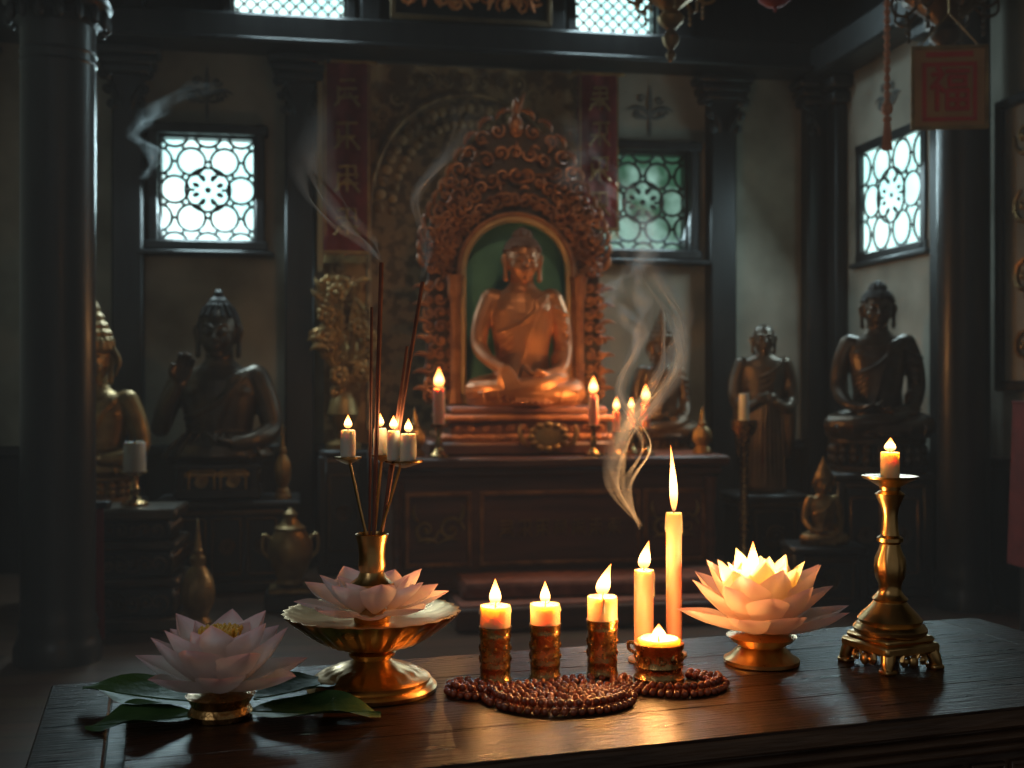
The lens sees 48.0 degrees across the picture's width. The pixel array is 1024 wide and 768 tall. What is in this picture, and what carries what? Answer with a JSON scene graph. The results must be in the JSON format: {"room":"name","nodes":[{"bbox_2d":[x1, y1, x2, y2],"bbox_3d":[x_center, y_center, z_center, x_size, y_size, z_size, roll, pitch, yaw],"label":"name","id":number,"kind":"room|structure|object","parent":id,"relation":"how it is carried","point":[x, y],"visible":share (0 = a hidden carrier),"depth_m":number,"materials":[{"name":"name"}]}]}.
{"room":"house of worship","nodes":[
{"label":"house of worship","id":0,"kind":"room"},
{"bbox_2d":[0,0,827,573],"bbox_3d":[-0.628,-0.880,6.965,5.350,3.900,0.151,0,0,-10],"label":"wall","id":1,"kind":"structure","parent":0,"point":[768,144],"depth_m":6.79,"materials":[{"name":"paint"}]},
{"bbox_2d":[137,120,274,258],"bbox_3d":[-1.768,-1.120,6.678,0.765,0.770,0.230,0,0,-10],"label":"window","id":2,"kind":"structure","parent":1,"relation":"in","point":[206,182],"depth_m":6.70,"materials":[{"name":"glass"}]},
{"bbox_2d":[180,67,233,119],"bbox_3d":[-1.771,-1.688,6.679,0.306,0.323,0.008,0,0,-10],"label":"wall ornament","id":3,"kind":"object","parent":1,"relation":"attached to","point":[206,96],"visible":1,"depth_m":6.68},
{"bbox_2d":[219,0,355,17],"bbox_3d":[-1.308,-2.333,6.759,0.880,0.545,0.230,0,0,-10],"label":"window","id":4,"kind":"structure","parent":1,"relation":"in","point":[327,8],"depth_m":6.83,"materials":[{"name":"glass"}]},
{"bbox_2d":[318,59,377,271],"bbox_3d":[-0.955,-1.266,6.655,0.353,1.233,0.052,0,0,-10],"label":"banner","id":5,"kind":"object","parent":1,"relation":"hanging from","point":[344,218],"visible":1,"depth_m":6.65,"materials":[{"name":"red fabric"}]},
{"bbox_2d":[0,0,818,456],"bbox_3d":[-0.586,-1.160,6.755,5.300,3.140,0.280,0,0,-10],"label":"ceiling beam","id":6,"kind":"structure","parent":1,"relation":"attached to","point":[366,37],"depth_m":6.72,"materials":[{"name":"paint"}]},
{"bbox_2d":[0,43,827,567],"bbox_3d":[-0.546,-0.430,6.812,5.420,3.000,0.181,0,0,-10],"label":"columns","id":7,"kind":"structure","parent":1,"relation":"attached to","point":[128,67],"depth_m":6.67,"materials":[{"name":"paint"}]},
{"bbox_2d":[324,64,588,443],"bbox_3d":[-0.305,-0.787,6.885,1.620,2.274,0.067,0,0,-10],"label":"carved wall panel","id":8,"kind":"object","parent":1,"relation":"attached to","point":[420,115],"visible":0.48,"depth_m":6.82,"materials":[{"name":"brown wood"}]},
{"bbox_2d":[390,0,551,28],"bbox_3d":[-0.238,-2.310,6.797,0.960,0.360,0.087,0,0,-10],"label":"panel","id":9,"kind":"object","parent":1,"relation":"attached to","point":[510,13],"visible":0.99,"depth_m":6.79,"materials":[{"name":"paint"}]},
{"bbox_2d":[571,70,624,239],"bbox_3d":[0.522,-1.376,6.916,0.333,1.012,0.051,0,0,-10],"label":"banner","id":10,"kind":"object","parent":1,"relation":"hanging from","point":[598,92],"visible":0.86,"depth_m":6.92,"materials":[{"name":"red fabric"}]},
{"bbox_2d":[566,0,665,34],"bbox_3d":[0.634,-2.333,7.102,0.736,0.545,0.230,0,0,-10],"label":"window","id":11,"kind":"structure","parent":1,"relation":"in","point":[619,16],"depth_m":7.17,"materials":[{"name":"glass"}]},
{"bbox_2d":[627,86,672,134],"bbox_3d":[0.858,-1.698,7.143,0.306,0.323,0.008,0,0,-10],"label":"wall ornament","id":12,"kind":"object","parent":1,"relation":"attached to","point":[649,113],"visible":1,"depth_m":7.14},
{"bbox_2d":[598,140,709,266],"bbox_3d":[0.823,-1.120,7.135,0.768,0.770,0.230,0,0,-10],"label":"window","id":13,"kind":"structure","parent":1,"relation":"in","point":[659,180],"depth_m":7.17,"materials":[{"name":"glass"},{"name":"dark lacquered wood"}]},
{"bbox_2d":[0,557,1019,767],"bbox_3d":[0.069,1.120,3.154,5.800,0.100,8.200,0,0,-10],"label":"floor","id":14,"kind":"structure","parent":0,"point":[24,693],"depth_m":4.67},
{"bbox_2d":[12,17,102,669],"bbox_3d":[-1.760,-0.780,4.460,0.372,3.700,0.372,0,0,26],"label":"pillar","id":15,"kind":"structure","parent":14,"relation":"on","point":[57,624],"depth_m":4.34,"materials":[{"name":"paint"}]},
{"bbox_2d":[2,0,112,39],"bbox_3d":[-1.760,-1.440,4.460,0.400,0.140,0.400,0,0,0],"label":"capital","id":16,"kind":"object","parent":15,"relation":"attached to","point":[97,14],"depth_m":4.33,"materials":[{"name":"paint"}]},
{"bbox_2d":[104,501,189,632],"bbox_3d":[-1.680,0.805,5.120,0.460,0.530,0.368,0,0,-6],"label":"tiered stand","id":17,"kind":"object","parent":14,"relation":"on","point":[145,551],"visible":0.78,"depth_m":4.97,"materials":[{"name":"paint"}]},
{"bbox_2d":[120,437,148,505],"bbox_3d":[-1.680,0.386,5.120,0.120,0.304,0.120,0,0,0],"label":"pillar candle","id":18,"kind":"object","parent":17,"relation":"on","point":[134,453],"visible":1,"depth_m":5.09,"materials":[{"name":"wax"}]},
{"bbox_2d":[180,518,214,625],"bbox_3d":[-1.350,0.820,4.940,0.148,0.500,0.145,0,0,0],"label":"stupa","id":19,"kind":"object","parent":14,"relation":"on","point":[197,591],"visible":0.88,"depth_m":4.90,"materials":[{"name":"gold metal"}]},
{"bbox_2d":[155,492,299,592],"bbox_3d":[-1.500,0.835,6.100,0.740,0.470,0.460,0,0,-10],"label":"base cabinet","id":20,"kind":"object","parent":14,"relation":"on","point":[231,531],"visible":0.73,"depth_m":5.90,"materials":[{"name":"paint"}]},
{"bbox_2d":[173,461,262,500],"bbox_3d":[-1.550,0.503,6.098,0.440,0.190,0.364,0,0,-10],"label":"pedestal","id":21,"kind":"object","parent":20,"relation":"on","point":[237,480],"visible":1,"depth_m":5.93,"materials":[{"name":"paint"}]},
{"bbox_2d":[150,290,282,462],"bbox_3d":[-1.557,-0.046,6.053,0.679,0.904,0.412,0,0,-4],"label":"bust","id":22,"kind":"object","parent":21,"relation":"on","point":[220,399],"visible":1,"depth_m":6.00,"materials":[{"name":"brown metal"}]},
{"bbox_2d":[274,424,291,498],"bbox_3d":[-1.200,0.398,6.020,0.093,0.400,0.090,0,0,0],"label":"stupa","id":23,"kind":"object","parent":20,"relation":"on","point":[282,470],"visible":1,"depth_m":5.99,"materials":[{"name":"gold metal"}]},
{"bbox_2d":[260,507,319,611],"bbox_3d":[-1.060,0.830,5.500,0.280,0.480,0.216,0,0,-10],"label":"urn","id":24,"kind":"object","parent":14,"relation":"on","point":[290,553],"visible":0.95,"depth_m":5.43,"materials":[{"name":"aged brass"}]},
{"bbox_2d":[318,448,368,575],"bbox_3d":[-0.959,0.720,6.535,0.285,0.700,0.251,0,0,-10],"label":"stand","id":25,"kind":"object","parent":14,"relation":"on","point":[339,519],"visible":0.85,"depth_m":6.43,"materials":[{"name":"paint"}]},
{"bbox_2d":[307,275,376,449],"bbox_3d":[-0.955,-0.123,6.541,0.416,0.986,0.200,0,0,-10],"label":"carving","id":26,"kind":"object","parent":25,"relation":"on","point":[343,412],"visible":0.95,"depth_m":6.50,"materials":[{"name":"gold metal"}]},
{"bbox_2d":[25,618,1023,767],"bbox_3d":[0.129,0.695,1.219,1.181,0.750,0.380,0,0,-18],"label":"altar table","id":27,"kind":"object","parent":14,"relation":"on","point":[825,711],"visible":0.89,"depth_m":1.10,"materials":[{"name":"brown wood"}]},
{"bbox_2d":[82,673,188,703],"bbox_3d":[-0.366,0.306,1.142,0.135,0.017,0.092,0,0,12],"label":"leaf","id":28,"kind":"object","parent":27,"relation":"on","point":[122,688],"depth_m":1.16,"materials":[{"name":"green plant"}]},
{"bbox_2d":[85,698,190,730],"bbox_3d":[-0.347,0.311,1.077,0.100,0.014,0.076,0,0,-20],"label":"leaf","id":29,"kind":"object","parent":27,"relation":"on","point":[137,710],"depth_m":1.09,"materials":[{"name":"green plant"}]},
{"bbox_2d":[135,609,306,724],"bbox_3d":[-0.277,0.272,1.112,0.160,0.097,0.166,0,0,-24],"label":"lotus flower","id":30,"kind":"object","parent":27,"relation":"on","point":[220,666],"visible":1,"depth_m":1.08,"materials":[{"name":"pink plant"}]},
{"bbox_2d":[253,671,334,699],"bbox_3d":[-0.214,0.304,1.158,0.095,0.017,0.067,0,0,-28],"label":"leaf","id":31,"kind":"object","parent":27,"relation":"on","point":[302,681],"depth_m":1.16,"materials":[{"name":"green plant"}]},
{"bbox_2d":[249,690,380,717],"bbox_3d":[-0.190,0.310,1.103,0.130,0.016,0.082,0,0,3],"label":"leaf","id":32,"kind":"object","parent":27,"relation":"on","point":[326,701],"depth_m":1.11,"materials":[{"name":"green plant"}]},
{"bbox_2d":[281,262,460,706],"bbox_3d":[-0.146,0.097,1.203,0.186,0.447,0.186,0,0,-45],"label":"holder","id":33,"kind":"object","parent":27,"relation":"on","point":[370,613],"visible":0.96,"depth_m":1.19,"materials":[{"name":"gold metal"}]},
{"bbox_2d":[281,531,460,706],"bbox_3d":[-0.146,0.238,1.203,0.187,0.164,0.187,0,0,0],"label":"bowl","id":34,"kind":"object","parent":33,"relation":"on","point":[370,613],"depth_m":1.18,"materials":[{"name":"gold metal"}]},
{"bbox_2d":[478,601,511,683],"bbox_3d":[-0.018,0.265,1.236,0.036,0.111,0.036,0,0,0],"label":"candle","id":35,"kind":"object","parent":27,"relation":"on","point":[495,626],"visible":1,"depth_m":1.22,"materials":[{"name":"gold metal"}]},
{"bbox_2d":[529,600,561,680],"bbox_3d":[0.036,0.267,1.250,0.036,0.106,0.036,0,0,0],"label":"candle","id":36,"kind":"object","parent":27,"relation":"on","point":[545,644],"visible":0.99,"depth_m":1.24,"materials":[{"name":"gold metal"}]},
{"bbox_2d":[443,668,729,715],"bbox_3d":[0.083,0.313,1.180,0.304,0.014,0.146,0,0,-8],"label":"beads","id":37,"kind":"object","parent":27,"relation":"on","point":[589,697],"visible":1,"depth_m":1.17,"materials":[{"name":"brown wood"}]},
{"bbox_2d":[586,592,618,678],"bbox_3d":[0.099,0.259,1.262,0.036,0.123,0.036,0,0,0],"label":"candle","id":38,"kind":"object","parent":27,"relation":"on","point":[602,640],"visible":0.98,"depth_m":1.25,"materials":[{"name":"gold metal"}]},
{"bbox_2d":[628,566,654,663],"bbox_3d":[0.153,0.251,1.330,0.037,0.139,0.037,0,0,0],"label":"taper candle","id":39,"kind":"object","parent":27,"relation":"on","point":[644,584],"visible":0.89,"depth_m":1.32,"materials":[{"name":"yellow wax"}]},
{"bbox_2d":[627,634,684,685],"bbox_3d":[0.158,0.289,1.238,0.055,0.062,0.055,0,0,41],"label":"votive candle","id":40,"kind":"object","parent":27,"relation":"on","point":[658,657],"visible":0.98,"depth_m":1.22,"materials":[{"name":"gold wax"}]},
{"bbox_2d":[665,508,686,656],"bbox_3d":[0.192,0.196,1.360,0.030,0.248,0.030,0,0,0],"label":"taper candle","id":41,"kind":"object","parent":27,"relation":"on","point":[673,520],"visible":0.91,"depth_m":1.35,"materials":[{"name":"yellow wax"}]},
{"bbox_2d":[676,548,848,671],"bbox_3d":[0.290,0.250,1.321,0.197,0.140,0.191,0,0,-5],"label":"lotus","id":42,"kind":"object","parent":27,"relation":"on","point":[764,603],"visible":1,"depth_m":1.28,"materials":[{"name":"white plant"}]},
{"bbox_2d":[837,448,943,676],"bbox_3d":[0.431,0.191,1.310,0.084,0.260,0.084,0,0,-24],"label":"brass candlestick","id":43,"kind":"object","parent":27,"relation":"on","point":[888,628],"visible":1,"depth_m":1.29,"materials":[{"name":"gold metal"}]},
{"bbox_2d":[367,404,729,599],"bbox_3d":[0.139,0.591,6.067,1.740,0.958,1.040,0,0,-10],"label":"altar","id":44,"kind":"object","parent":14,"relation":"on","point":[516,488],"visible":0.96,"depth_m":5.63,"materials":[{"name":"brown wood"}]},
{"bbox_2d":[406,407,424,455],"bbox_3d":[-0.479,0.233,5.654,0.103,0.240,0.100,0,0,0],"label":"vessel","id":45,"kind":"object","parent":44,"relation":"on","point":[420,438],"visible":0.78,"depth_m":5.63,"materials":[{"name":"gold metal"}]},
{"bbox_2d":[430,386,447,457],"bbox_3d":[-0.350,0.136,5.514,0.090,0.434,0.090,0,0,0],"label":"candle","id":46,"kind":"object","parent":44,"relation":"on","point":[438,424],"visible":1,"depth_m":5.49,"materials":[{"name":"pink wax"}]},
{"bbox_2d":[412,91,614,404],"bbox_3d":[0.018,-0.734,6.174,1.110,1.684,0.238,0,0,-10],"label":"niche","id":47,"kind":"object","parent":44,"relation":"on","point":[513,175],"visible":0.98,"depth_m":6.17,"materials":[{"name":"brown wood"}]},
{"bbox_2d":[464,227,585,405],"bbox_3d":[0.063,-0.353,5.926,0.637,0.927,0.479,0,0,-10],"label":"statue","id":48,"kind":"object","parent":44,"relation":"on","point":[522,318],"visible":1,"depth_m":5.89,"materials":[{"name":"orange metal"}]},
{"bbox_2d":[584,392,602,455],"bbox_3d":[0.400,0.156,5.646,0.090,0.394,0.090,0,0,0],"label":"candle","id":49,"kind":"object","parent":44,"relation":"on","point":[593,425],"visible":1,"depth_m":5.63,"materials":[{"name":"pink wax"}]},
{"bbox_2d":[607,409,625,455],"bbox_3d":[0.515,0.207,5.667,0.090,0.293,0.090,0,0,0],"label":"candle","id":50,"kind":"object","parent":44,"relation":"on","point":[616,432],"visible":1,"depth_m":5.65,"materials":[{"name":"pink wax"}]},
{"bbox_2d":[622,409,639,454],"bbox_3d":[0.600,0.209,5.783,0.090,0.288,0.090,0,0,0],"label":"candle","id":51,"kind":"object","parent":44,"relation":"on","point":[631,429],"visible":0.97,"depth_m":5.77,"materials":[{"name":"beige wax"}]},
{"bbox_2d":[637,401,654,455],"bbox_3d":[0.665,0.176,5.713,0.090,0.353,0.090,0,0,0],"label":"candle","id":52,"kind":"object","parent":44,"relation":"on","point":[645,429],"visible":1,"depth_m":5.69,"materials":[{"name":"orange wax"}]},
{"bbox_2d":[628,437,693,448],"bbox_3d":[0.829,0.326,6.412,0.388,0.055,0.274,0,0,-10],"label":"base","id":53,"kind":"object","parent":44,"relation":"on","point":[655,443],"visible":0.76,"depth_m":6.30,"materials":[{"name":"brown wood"}]},
{"bbox_2d":[627,307,698,437],"bbox_3d":[0.837,-0.071,6.370,0.415,0.732,0.310,0,0,-10],"label":"statue","id":54,"kind":"object","parent":53,"relation":"on","point":[661,384],"visible":0.8,"depth_m":6.35,"materials":[{"name":"brown metal"}]},
{"bbox_2d":[692,407,711,452],"bbox_3d":[0.978,0.233,5.911,0.103,0.240,0.100,0,0,0],"label":"vessel","id":55,"kind":"object","parent":44,"relation":"on","point":[702,435],"visible":1,"depth_m":5.88,"materials":[{"name":"gold metal"}]},
{"bbox_2d":[443,565,728,632],"bbox_3d":[0.455,0.980,5.311,1.500,0.180,0.500,0,0,-10],"label":"step","id":56,"kind":"structure","parent":14,"relation":"on","point":[571,589],"depth_m":5.16,"materials":[{"name":"brown wood"}]},
{"bbox_2d":[731,391,756,563],"bbox_3d":[1.220,0.553,6.050,0.140,1.033,0.140,0,0,0],"label":"candlestick","id":57,"kind":"object","parent":14,"relation":"on","point":[743,429],"visible":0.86,"depth_m":6.03,"materials":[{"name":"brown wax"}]},
{"bbox_2d":[719,489,807,564],"bbox_3d":[1.420,0.840,6.498,0.400,0.460,0.364,0,0,-10],"label":"pedestal","id":58,"kind":"object","parent":14,"relation":"on","point":[773,517],"visible":0.68,"depth_m":6.35,"materials":[{"name":"paint"}]},
{"bbox_2d":[728,325,798,492],"bbox_3d":[1.419,0.136,6.485,0.399,0.943,0.228,0,0,2],"label":"monk statue","id":59,"kind":"object","parent":58,"relation":"on","point":[770,381],"visible":0.84,"depth_m":6.43,"materials":[{"name":"brown metal"}]},
{"bbox_2d":[779,540,868,610],"bbox_3d":[1.500,0.920,5.546,0.360,0.300,0.307,0,0,0],"label":"side table","id":60,"kind":"object","parent":14,"relation":"on","point":[844,568],"visible":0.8,"depth_m":5.41,"materials":[{"name":"paint"}]},
{"bbox_2d":[799,455,849,545],"bbox_3d":[1.497,0.556,5.524,0.237,0.424,0.175,0,0,-7],"label":"statue","id":61,"kind":"object","parent":60,"relation":"on","point":[823,508],"visible":1,"depth_m":5.51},
{"bbox_2d":[829,470,936,598],"bbox_3d":[1.900,0.760,5.980,0.500,0.620,0.460,0,0,8],"label":"pedestal","id":62,"kind":"object","parent":14,"relation":"on","point":[862,509],"visible":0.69,"depth_m":5.76,"materials":[{"name":"paint"}]},
{"bbox_2d":[827,437,927,472],"bbox_3d":[1.900,0.363,5.980,0.510,0.170,0.360,0,0,8],"label":"base","id":63,"kind":"object","parent":62,"relation":"on","point":[844,454],"visible":0.91,"depth_m":5.85,"materials":[{"name":"brown wood"}]},
{"bbox_2d":[824,280,935,438],"bbox_3d":[1.884,-0.132,5.923,0.550,0.814,0.409,0,0,7],"label":"statue","id":64,"kind":"object","parent":63,"relation":"on","point":[877,361],"visible":1,"depth_m":5.89,"materials":[{"name":"brown metal"}]},
{"bbox_2d":[932,0,995,613],"bbox_3d":[2.160,-0.780,5.500,0.324,3.700,0.324,0,0,30],"label":"pillar","id":65,"kind":"structure","parent":14,"relation":"on","point":[963,576],"depth_m":5.40,"materials":[{"name":"paint"}]},
{"bbox_2d":[1007,401,1023,630],"bbox_3d":[2.250,0.567,4.450,0.385,0.996,0.551,0,0,-10],"label":"draped table","id":66,"kind":"object","parent":14,"relation":"on","point":[1015,552],"visible":0.9,"depth_m":4.63,"materials":[{"name":"fabric"}]},
{"bbox_3d":[-2.060,0.820,5.620,0.500,0.500,0.420,0,0,-10],"label":"pedestal","id":67,"kind":"object","parent":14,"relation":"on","visible":0},
{"bbox_2d":[96,477,130,501],"bbox_3d":[-2.060,0.508,5.620,0.428,0.120,0.302,0,0,-10],"label":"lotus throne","id":68,"kind":"object","parent":67,"relation":"on","point":[113,489],"visible":0.41,"depth_m":5.54,"materials":[{"name":"brown wood"}]},
{"bbox_2d":[96,302,150,477],"bbox_3d":[-2.046,-0.009,5.574,0.556,0.910,0.337,0,0,0],"label":"statue","id":69,"kind":"object","parent":68,"relation":"on","point":[120,414],"visible":0.36,"depth_m":5.56,"materials":[{"name":"brown metal"}]},
{"bbox_2d":[828,0,1023,612],"bbox_3d":[2.757,-0.880,3.602,0.151,3.900,7.950,0,0,-10],"label":"wall","id":70,"kind":"structure","parent":0,"point":[908,280],"depth_m":6.26,"materials":[{"name":"paint"}]},
{"bbox_2d":[875,81,899,110],"bbox_3d":[2.146,-1.639,6.586,0.008,0.309,0.293,0,0,-10],"label":"wall ornament","id":71,"kind":"object","parent":70,"relation":"attached to","point":[881,98],"visible":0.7,"depth_m":6.58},
{"bbox_2d":[849,123,929,269],"bbox_3d":[2.153,-1.065,6.560,0.062,0.739,0.886,0,0,-10],"label":"window","id":72,"kind":"structure","parent":70,"relation":"in","point":[894,203],"depth_m":6.54,"materials":[{"name":"glass"}]},
{"bbox_2d":[802,0,1010,585],"bbox_3d":[2.570,-0.500,3.595,0.220,3.140,7.800,0,0,-10],"label":"wooden frame","id":73,"kind":"structure","parent":70,"relation":"attached to","point":[861,42],"depth_m":6.88,"materials":[{"name":"paint"}]},
{"bbox_2d":[994,91,1023,391],"bbox_3d":[2.376,-0.650,5.063,0.064,1.370,0.790,0,0,-10],"label":"wall panel","id":74,"kind":"object","parent":70,"relation":"attached to","point":[1009,111],"visible":1,"depth_m":5.38,"materials":[{"name":"paint"}]},
{"bbox_3d":[0.069,-2.790,3.154,5.800,0.280,8.200,0,0,-10],"label":"ceiling","id":75,"kind":"structure","parent":0,"visible":0},
{"bbox_2d":[626,0,715,61],"bbox_3d":[0.580,-1.990,4.200,0.348,1.629,0.350,0,0,-22],"label":"hanging lamp","id":76,"kind":"object","parent":75,"relation":"hanging from","point":[671,18],"visible":1,"depth_m":4.18,"materials":[{"name":"gold metal"}]},
{"bbox_2d":[758,0,790,11],"bbox_3d":[0.915,-2.062,4.000,0.144,1.535,0.144,0,0,0],"label":"paper lantern","id":77,"kind":"object","parent":75,"relation":"hanging from","point":[772,4],"visible":1,"depth_m":3.99,"materials":[{"name":"paper"}]},
{"bbox_2d":[881,0,892,150],"bbox_3d":[1.272,-1.811,3.900,0.040,2.037,0.038,0,0,-37],"label":"tassel","id":78,"kind":"object","parent":75,"relation":"hanging from","point":[887,107],"visible":1,"depth_m":3.89,"materials":[{"name":"red fabric"}]},
{"bbox_2d":[890,0,999,45],"bbox_3d":[1.620,-1.964,4.300,0.426,1.709,0.427,0,0,22],"label":"hanging lamp","id":79,"kind":"object","parent":75,"relation":"hanging from","point":[932,12],"visible":0.79,"depth_m":4.26,"materials":[{"name":"brown metal"}]},
{"bbox_2d":[910,0,988,130],"bbox_3d":[1.519,-1.857,3.994,0.262,1.946,0.025,0,0,6],"label":"sign","id":80,"kind":"object","parent":75,"relation":"hanging from","point":[949,84],"visible":1,"depth_m":3.99,"materials":[{"name":"red wood"}]}
]}

